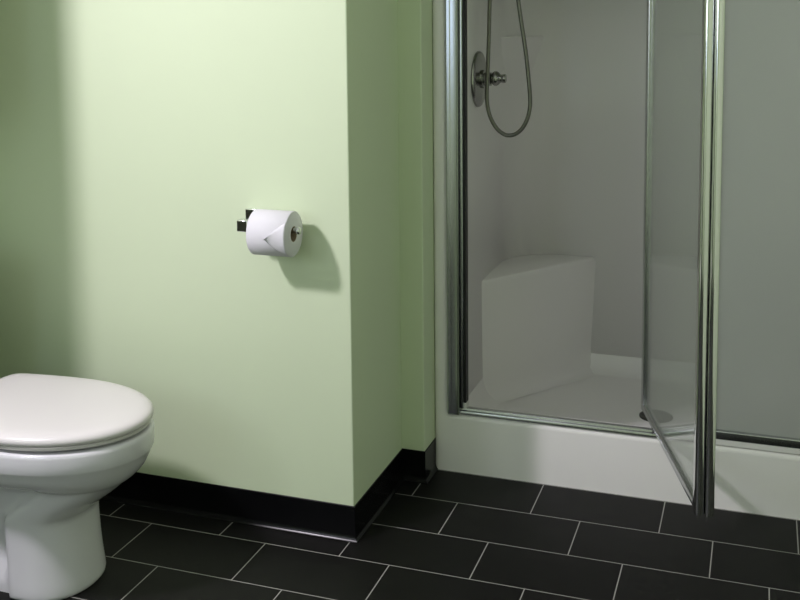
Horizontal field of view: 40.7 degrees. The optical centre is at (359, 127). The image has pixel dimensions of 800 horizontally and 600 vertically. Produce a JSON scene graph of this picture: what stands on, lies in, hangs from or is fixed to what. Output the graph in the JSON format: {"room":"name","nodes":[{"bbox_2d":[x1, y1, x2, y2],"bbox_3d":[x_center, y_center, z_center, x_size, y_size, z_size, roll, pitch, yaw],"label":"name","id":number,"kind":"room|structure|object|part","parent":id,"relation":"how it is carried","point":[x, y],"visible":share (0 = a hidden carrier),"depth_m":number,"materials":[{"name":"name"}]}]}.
{"room":"bathroom","nodes":[
{"label":"bathroom","id":0,"kind":"room"},
{"bbox_2d":[0,0,434,505],"bbox_3d":[-0.286,-0.239,3.294,1.165,2.350,1.300,1,6,20],"label":"wall","id":1,"kind":"structure","parent":0,"point":[136,136],"depth_m":2.72,"materials":[{"name":"paint"}]},
{"bbox_2d":[100,438,437,542],"bbox_3d":[-0.412,0.928,3.022,1.176,0.088,0.484,1,6,20],"label":"baseboard","id":2,"kind":"structure","parent":1,"relation":"attached to","point":[316,518],"depth_m":2.75,"materials":[{"name":"black plastic"}]},
{"bbox_2d":[237,208,301,234],"bbox_3d":[-0.210,0.225,2.574,0.172,0.043,0.082,1,6,20],"label":"paper holder","id":3,"kind":"object","parent":1,"relation":"attached to","point":[241,223],"visible":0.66,"depth_m":2.56,"materials":[{"name":"silver metal"}]},
{"bbox_3d":[-0.259,0.219,2.631,0.042,0.042,0.010,1,6,20],"label":"wall plate","id":4,"kind":"part","parent":3,"relation":"part of","materials":[{"name":"silver metal"}]},
{"bbox_2d":[246,209,302,256],"bbox_3d":[-0.203,0.249,2.539,0.098,0.108,0.120,1,6,20],"label":"toilet paper roll","id":5,"kind":"object","parent":3,"relation":"on","point":[268,232],"visible":0.99,"depth_m":2.51,"materials":[{"name":"white paper"}]},
{"bbox_2d":[0,469,799,599],"bbox_3d":[-0.096,1.134,1.845,2.800,0.080,4.350,1,6,20],"label":"floor","id":6,"kind":"structure","parent":0,"point":[455,535],"depth_m":2.56,"materials":[{"name":"black tile"}]},
{"bbox_2d":[0,373,154,599],"bbox_3d":[-0.821,0.682,2.494,0.748,0.701,0.396,1,6,20],"label":"toilet","id":7,"kind":"object","parent":6,"relation":"on","point":[66,443],"visible":1,"depth_m":2.37,"materials":[{"name":"white ceramic"}]},
{"bbox_3d":[-0.688,0.654,2.441,0.452,0.009,0.371,1,6,20],"label":"seat","id":8,"kind":"part","parent":7,"relation":"part of","materials":[{"name":"white plastic"}]},
{"bbox_3d":[-0.701,0.636,2.443,0.490,0.026,0.381,1,6,20],"label":"lid","id":9,"kind":"part","parent":7,"relation":"part of","materials":[{"name":"white plastic"}]},
{"bbox_2d":[433,0,799,519],"bbox_3d":[0.842,0.011,3.106,1.090,1.860,0.761,1,6,20],"label":"shower stall","id":10,"kind":"object","parent":6,"relation":"on","point":[556,206],"visible":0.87,"depth_m":3.44,"materials":[{"name":"white plastic"}]},
{"bbox_2d":[471,51,506,106],"bbox_3d":[0.385,-0.142,3.145,0.083,0.164,0.164,1,6,20],"label":"shower valve","id":11,"kind":"object","parent":10,"relation":"attached to","point":[478,70],"visible":0.9,"depth_m":3.12,"materials":[{"name":"silver metal"}]},
{"bbox_3d":[0.353,-0.142,3.158,0.014,0.164,0.164,1,6,20],"label":"plate","id":12,"kind":"part","parent":11,"relation":"part of","materials":[{"name":"silver metal"}]},
{"bbox_3d":[0.405,-0.143,3.138,0.041,0.043,0.043,1,6,20],"label":"lever knob","id":13,"kind":"part","parent":11,"relation":"part of","materials":[{"name":"silver metal"}]},
{"bbox_2d":[485,0,531,136],"bbox_3d":[0.403,-0.423,3.046,0.172,0.906,0.084,1,6,20],"label":"shower hose","id":14,"kind":"object","parent":10,"relation":"attached to","point":[489,10],"visible":1,"depth_m":3.07,"materials":[{"name":"silver metal"}]},
{"bbox_3d":[0.532,0.632,3.483,0.573,0.386,0.202,-5,7,-34],"label":"corner seat","id":15,"kind":"part","parent":10,"relation":"part of","materials":[{"name":"white plastic"}]},
{"bbox_3d":[0.844,-0.059,3.104,1.009,1.720,0.704,1,6,20],"label":"surround panel","id":16,"kind":"part","parent":10,"relation":"part of","materials":[{"name":"white plastic"}]},
{"bbox_2d":[445,0,799,454],"bbox_3d":[0.714,-0.027,2.759,1.012,1.676,0.050,1,6,20],"label":"shower enclosure","id":17,"kind":"object","parent":10,"relation":"attached to","point":[758,407],"visible":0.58,"depth_m":2.70,"materials":[{"name":"grey metal"}]},
{"bbox_2d":[641,0,724,517],"bbox_3d":[0.755,0.017,2.550,0.041,1.602,0.626,0,6,4],"label":"shower door","id":18,"kind":"structure","parent":17,"relation":"attached to","point":[701,494],"depth_m":2.29,"materials":[{"name":"grey glass"}]},
{"bbox_3d":[0.756,0.789,2.638,0.020,0.022,0.564,0,6,4],"label":"rail","id":19,"kind":"part","parent":18,"relation":"part of","materials":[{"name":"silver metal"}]},
{"bbox_3d":[1.026,-0.016,2.642,0.276,1.594,0.006,1,6,20],"label":"fixed glass","id":20,"kind":"part","parent":17,"relation":"part of","materials":[{"name":"clear glass"}]},
{"bbox_3d":[1.037,0.788,2.728,0.276,0.022,0.030,1,6,20],"label":"rail","id":21,"kind":"part","parent":17,"relation":"part of","materials":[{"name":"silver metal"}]}
]}

